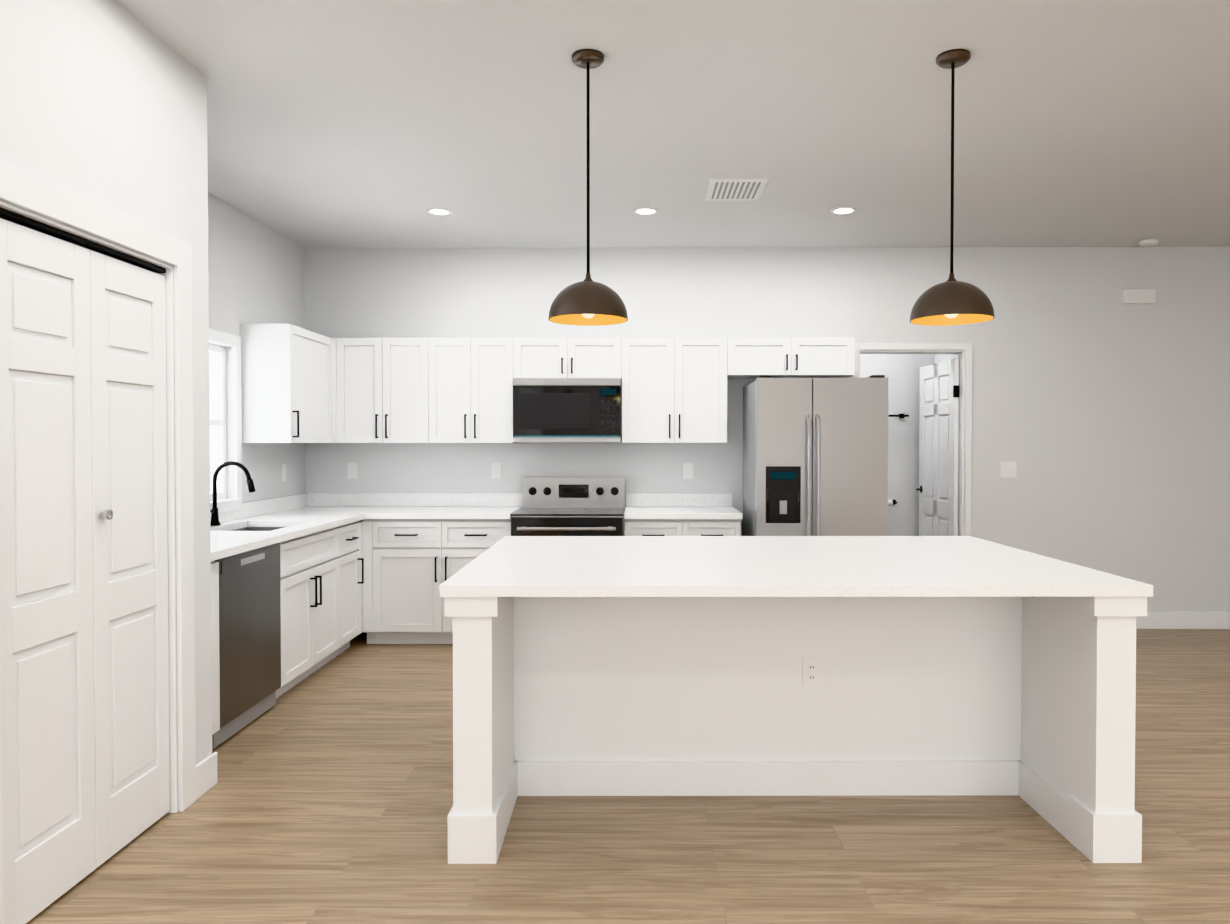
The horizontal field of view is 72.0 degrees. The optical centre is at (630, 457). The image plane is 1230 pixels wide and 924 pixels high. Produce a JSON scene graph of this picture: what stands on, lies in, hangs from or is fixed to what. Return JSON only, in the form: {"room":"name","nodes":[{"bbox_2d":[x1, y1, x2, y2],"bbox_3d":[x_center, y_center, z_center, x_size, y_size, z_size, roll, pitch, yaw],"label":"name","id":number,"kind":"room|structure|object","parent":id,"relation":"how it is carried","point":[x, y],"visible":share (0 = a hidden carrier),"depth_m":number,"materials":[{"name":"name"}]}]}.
{"room":"kitchen","nodes":[
{"label":"kitchen","id":0,"kind":"room"},
{"bbox_2d":[0,0,211,811],"bbox_3d":[-2.131,-0.040,-0.120,0.780,2.870,7.130,0,1,0],"label":"wall","id":1,"kind":"structure","parent":0,"point":[103,103],"depth_m":2.89,"materials":[{"name":"white paint"}]},
{"bbox_2d":[0,218,169,923],"bbox_3d":[-1.738,0.334,2.738,0.069,2.006,0.867,0,1,0],"label":"closet door","id":2,"kind":"structure","parent":1,"relation":"in","point":[84,614],"depth_m":2.67,"materials":[{"name":"white paint"}]},
{"bbox_2d":[0,161,195,923],"bbox_3d":[-1.769,0.269,2.738,0.138,2.160,1.100,0,1,0],"label":"trim","id":3,"kind":"structure","parent":1,"relation":"attached to","point":[26,190],"depth_m":3.18,"materials":[{"name":"white paint"}]},
{"bbox_2d":[208,192,305,501],"bbox_3d":[-2.584,-0.064,1.369,0.150,2.870,10.400,0,1,0],"label":"wall","id":4,"kind":"structure","parent":0,"point":[255,271],"depth_m":5.52,"materials":[{"name":"white paint"}]},
{"bbox_2d":[209,343,226,500],"bbox_3d":[-2.556,-0.209,4.777,0.050,0.950,1.020,0,1,0],"label":"window","id":5,"kind":"structure","parent":4,"relation":"in","point":[219,379],"depth_m":5.24,"materials":[{"name":"glass"}]},
{"bbox_2d":[209,328,241,514],"bbox_3d":[-2.466,-0.209,4.776,0.030,1.090,1.160,0,1,0],"label":"window frame","id":6,"kind":"structure","parent":4,"relation":"in","point":[217,336],"depth_m":5.29,"materials":[{"name":"white paint"}]},
{"bbox_2d":[281,464,285,480],"bbox_3d":[-2.467,0.106,6.019,0.008,0.120,0.075,0,1,0],"label":"outlet","id":7,"kind":"object","parent":4,"relation":"attached to","point":[283,472],"visible":1,"depth_m":6.00,"materials":[{"name":"white plastic"}]},
{"bbox_2d":[240,323,339,442],"bbox_3d":[-2.294,-0.478,5.755,0.354,0.754,0.790,0,1,0],"label":"upper cabinet","id":8,"kind":"object","parent":4,"relation":"attached to","point":[300,385],"depth_m":5.37,"materials":[{"name":"white paint"}]},
{"bbox_2d":[26,627,1229,923],"bbox_3d":[1.935,1.414,1.831,9.180,0.100,11.350,0,1,0],"label":"floor","id":9,"kind":"structure","parent":0,"point":[328,799],"depth_m":2.95,"materials":[{"name":"brown wood"}]},
{"bbox_2d":[211,561,219,734],"bbox_3d":[-2.175,0.894,3.646,0.629,0.880,0.366,0,1,0],"label":"base cabinet","id":10,"kind":"object","parent":9,"relation":"on","point":[214,565],"depth_m":3.79,"materials":[{"name":"white paint"}]},
{"bbox_2d":[210,493,365,560],"bbox_3d":[-2.148,0.462,4.939,0.660,0.340,2.966,0,1,0],"label":"countertop","id":11,"kind":"structure","parent":10,"relation":"on","point":[250,525],"depth_m":5.29,"materials":[{"name":"stone"}]},
{"bbox_2d":[210,461,255,525],"bbox_3d":[-2.312,0.207,4.875,0.267,0.371,0.133,0,1,0],"label":"faucet","id":12,"kind":"object","parent":11,"relation":"on","point":[214,510],"visible":0.94,"depth_m":4.90,"materials":[{"name":"black metal"}]},
{"bbox_2d":[212,543,280,748],"bbox_3d":[-2.154,0.884,4.158,0.606,0.860,0.655,0,1,0],"label":"dishwasher","id":13,"kind":"object","parent":9,"relation":"on","point":[249,634],"visible":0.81,"depth_m":4.11,"materials":[{"name":"grey metal"}]},
{"bbox_2d":[280,521,362,670],"bbox_3d":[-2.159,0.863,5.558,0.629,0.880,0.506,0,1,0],"label":"base cabinet","id":14,"kind":"object","parent":9,"relation":"on","point":[321,573],"depth_m":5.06,"materials":[{"name":"white paint"}]},
{"bbox_2d":[363,519,510,643],"bbox_3d":[-1.329,0.854,6.113,1.023,0.880,0.618,0,1,0],"label":"base cabinet","id":15,"kind":"object","parent":9,"relation":"on","point":[390,576],"depth_m":5.81,"materials":[{"name":"white paint"}]},
{"bbox_2d":[366,493,522,518],"bbox_3d":[-1.313,0.344,6.089,0.991,0.140,0.650,0,1,0],"label":"countertop","id":16,"kind":"structure","parent":15,"relation":"on","point":[378,505],"depth_m":6.39,"materials":[{"name":"stone"}]},
{"bbox_2d":[510,477,624,535],"bbox_3d":[-0.431,0.723,6.042,0.768,1.145,0.738,0,1,0],"label":"range","id":17,"kind":"object","parent":9,"relation":"on","point":[573,506],"visible":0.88,"depth_m":6.30,"materials":[{"name":"silver metal"}]},
{"bbox_2d":[624,519,740,535],"bbox_3d":[0.356,0.854,6.100,0.798,0.880,0.618,0,1,0],"label":"base cabinet","id":18,"kind":"object","parent":9,"relation":"on","point":[632,527],"depth_m":5.79,"materials":[{"name":"white paint"}]},
{"bbox_2d":[624,493,742,518],"bbox_3d":[0.359,0.344,6.076,0.805,0.140,0.648,0,1,0],"label":"countertop","id":19,"kind":"structure","parent":18,"relation":"on","point":[638,505],"depth_m":6.38,"materials":[{"name":"stone"}]},
{"bbox_2d":[439,596,1146,863],"bbox_3d":[0.550,0.890,3.520,2.321,0.892,1.466,0,1,0],"label":"kitchen island","id":20,"kind":"object","parent":9,"relation":"on","point":[778,666],"depth_m":3.36,"materials":[{"name":"white paint"}]},
{"bbox_2d":[439,536,1152,599],"bbox_3d":[0.541,0.425,3.519,2.356,0.037,1.514,0,1,0],"label":"island countertop","id":21,"kind":"structure","parent":20,"relation":"on","point":[515,567],"depth_m":3.15,"materials":[{"name":"white stone"}]},
{"bbox_2d":[743,375,888,535],"bbox_3d":[1.267,0.373,5.947,0.867,1.848,0.836,0,1,0],"label":"refrigerator","id":22,"kind":"object","parent":9,"relation":"on","point":[815,456],"visible":0.46,"depth_m":5.59,"materials":[{"name":"grey metal"}]},
{"bbox_2d":[115,0,1229,247],"bbox_3d":[1.935,-1.556,1.783,9.180,0.100,11.350,0,1,0],"label":"ceiling","id":23,"kind":"structure","parent":0,"point":[391,122],"depth_m":3.87,"materials":[{"name":"white paint"}]},
{"bbox_2d":[426,208,451,215],"bbox_3d":[-1.216,-1.561,5.374,0.160,0.006,0.160,0,1,0],"label":"recessed light","id":24,"kind":"object","parent":23,"relation":"in","point":[439,211],"visible":1,"depth_m":5.37,"materials":[{"name":"white paint"}]},
{"bbox_2d":[548,49,627,325],"bbox_3d":[-0.164,-1.028,3.234,0.304,1.001,0.304,0,1,0],"label":"pendant light","id":25,"kind":"object","parent":23,"relation":"hanging from","point":[588,301],"visible":1,"depth_m":3.18,"materials":[{"name":"brown metal"}]},
{"bbox_2d":[633,207,657,214],"bbox_3d":[0.094,-1.561,5.363,0.160,0.006,0.160,0,1,0],"label":"recessed light","id":26,"kind":"object","parent":23,"relation":"in","point":[645,211],"visible":0.96,"depth_m":5.36,"materials":[{"name":"white paint"}]},
{"bbox_2d":[705,178,767,200],"bbox_3d":[0.605,-1.552,4.909,0.320,0.009,0.400,0,1,0],"label":"ceiling vent","id":27,"kind":"object","parent":23,"relation":"in","point":[746,189],"visible":1,"depth_m":4.89,"materials":[{"name":"white metal"}]},
{"bbox_2d":[831,207,856,214],"bbox_3d":[1.344,-1.560,5.353,0.160,0.006,0.160,0,1,0],"label":"recessed light","id":28,"kind":"object","parent":23,"relation":"in","point":[843,210],"visible":1,"depth_m":5.34,"materials":[{"name":"white paint"}]},
{"bbox_2d":[910,49,994,324],"bbox_3d":[1.226,-1.028,3.232,0.304,1.001,0.304,0,1,0],"label":"pendant light","id":29,"kind":"object","parent":23,"relation":"hanging from","point":[951,300],"visible":1,"depth_m":3.18,"materials":[{"name":"brown metal"}]},
{"bbox_2d":[1139,238,1159,246],"bbox_3d":[3.760,-1.559,6.144,0.130,0.034,0.130,0,1,0],"label":"smoke detector","id":30,"kind":"object","parent":23,"relation":"attached to","point":[1149,242],"visible":1,"depth_m":6.10,"materials":[{"name":"white plastic"}]},
{"bbox_2d":[304,247,1229,626],"bbox_3d":[2.047,-0.146,6.456,9.030,2.870,0.150,0,1,0],"label":"wall","id":31,"kind":"structure","parent":0,"point":[1100,413],"depth_m":6.37,"materials":[{"name":"white paint"}]},
{"bbox_2d":[348,463,357,478],"bbox_3d":[-2.108,0.099,6.414,0.075,0.120,0.008,0,1,0],"label":"electrical outlet plate","id":32,"kind":"object","parent":31,"relation":"attached to","point":[352,470],"visible":1,"depth_m":6.41,"materials":[{"name":"white plastic"}]},
{"bbox_2d":[336,338,435,442],"bbox_3d":[-1.773,-0.486,6.240,0.753,0.754,0.328,0,1,0],"label":"upper cabinet","id":33,"kind":"object","parent":31,"relation":"attached to","point":[386,387],"depth_m":6.08,"materials":[{"name":"white paint"}]},
{"bbox_2d":[436,338,519,442],"bbox_3d":[-1.176,-0.485,6.235,0.666,0.754,0.328,0,1,0],"label":"upper cabinet","id":34,"kind":"object","parent":31,"relation":"attached to","point":[474,376],"depth_m":6.08,"materials":[{"name":"white paint"}]},
{"bbox_2d":[491,463,500,478],"bbox_3d":[-1.018,0.099,6.405,0.075,0.120,0.008,0,1,0],"label":"electrical outlet plate","id":35,"kind":"object","parent":31,"relation":"attached to","point":[495,470],"visible":1,"depth_m":6.40,"materials":[{"name":"white plastic"}]},
{"bbox_2d":[516,338,623,378],"bbox_3d":[-0.455,-0.716,6.226,0.776,0.292,0.328,0,1,0],"label":"upper cabinet","id":36,"kind":"object","parent":31,"relation":"attached to","point":[535,357],"depth_m":6.07,"materials":[{"name":"white paint"}]},
{"bbox_2d":[513,378,621,441],"bbox_3d":[-0.454,-0.339,6.193,0.762,0.453,0.404,0,1,0],"label":"microwave","id":37,"kind":"object","parent":36,"relation":"attached to","point":[567,409],"visible":1,"depth_m":5.99,"materials":[{"name":"grey"}]},
{"bbox_2d":[621,338,727,442],"bbox_3d":[0.312,-0.485,6.223,0.758,0.754,0.328,0,1,0],"label":"upper cabinet","id":38,"kind":"object","parent":31,"relation":"attached to","point":[674,390],"depth_m":6.07,"materials":[{"name":"white paint"}]},
{"bbox_2d":[683,463,692,478],"bbox_3d":[0.432,0.100,6.393,0.075,0.120,0.008,0,1,0],"label":"electrical outlet plate","id":39,"kind":"object","parent":31,"relation":"attached to","point":[687,470],"visible":1,"depth_m":6.39,"materials":[{"name":"white plastic"}]},
{"bbox_2d":[728,337,854,378],"bbox_3d":[1.146,-0.728,6.212,0.909,0.269,0.328,0,1,0],"label":"upper cabinet","id":40,"kind":"object","parent":31,"relation":"attached to","point":[778,357],"depth_m":6.05,"materials":[{"name":"white paint"}]},
{"bbox_2d":[852,343,971,535],"bbox_3d":[2.112,0.214,6.453,0.900,2.150,0.166,0,1,0],"label":"door frame","id":41,"kind":"structure","parent":31,"relation":"attached to","point":[962,352],"depth_m":6.37,"materials":[{"name":"white paint"}]},
{"bbox_2d":[916,359,958,535],"bbox_3d":[2.450,0.256,6.821,0.090,2.030,0.766,0,1,0],"label":"bathroom door","id":42,"kind":"structure","parent":31,"relation":"in","point":[938,446],"depth_m":6.76,"materials":[{"name":"white paint"}]},
{"bbox_2d":[1000,462,1016,477],"bbox_3d":[2.842,0.090,6.374,0.120,0.120,0.008,0,1,0],"label":"switch plate","id":43,"kind":"object","parent":31,"relation":"attached to","point":[1008,469],"visible":1,"depth_m":6.37,"materials":[{"name":"white plastic"}]},
{"bbox_2d":[1122,289,1155,303],"bbox_3d":[3.796,-1.205,6.329,0.230,0.110,0.040,0,1,0],"label":"box","id":44,"kind":"object","parent":31,"relation":"attached to","point":[1138,296],"visible":1,"depth_m":6.31,"materials":[{"name":"white plastic"}]},
{"bbox_2d":[1136,612,1229,628],"bbox_3d":[4.492,1.225,6.374,3.780,0.130,0.019,0,1,0],"label":"baseboard","id":45,"kind":"structure","parent":31,"relation":"attached to","point":[1153,620],"depth_m":6.37,"materials":[{"name":"white paint"}]},
{"bbox_2d":[860,354,931,535],"bbox_3d":[1.845,-0.162,7.407,2.950,2.870,0.150,0,1,0],"label":"wall","id":46,"kind":"structure","parent":0,"point":[901,372],"depth_m":7.33,"materials":[{"name":"white paint"}]},
{"bbox_2d":[888,499,897,505],"bbox_3d":[2.211,0.385,7.285,0.155,0.056,0.103,0,1,0],"label":"toilet paper holder","id":47,"kind":"object","parent":46,"relation":"attached to","point":[891,502],"visible":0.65,"depth_m":7.24,"materials":[{"name":"black metal"}]},
{"bbox_2d":[888,414,908,417],"bbox_3d":[2.149,-0.360,7.284,0.460,0.040,0.082,0,1,0],"label":"towel rail","id":48,"kind":"object","parent":46,"relation":"attached to","point":[901,415],"visible":0.48,"depth_m":7.24,"materials":[{"name":"black metal"}]},
{"bbox_2d":[932,354,955,363],"bbox_3d":[2.691,-0.154,6.915,0.150,2.870,0.780,0,1,0],"label":"wall","id":49,"kind":"structure","parent":0,"point":[936,358],"depth_m":7.14,"materials":[{"name":"white paint"}]}
]}

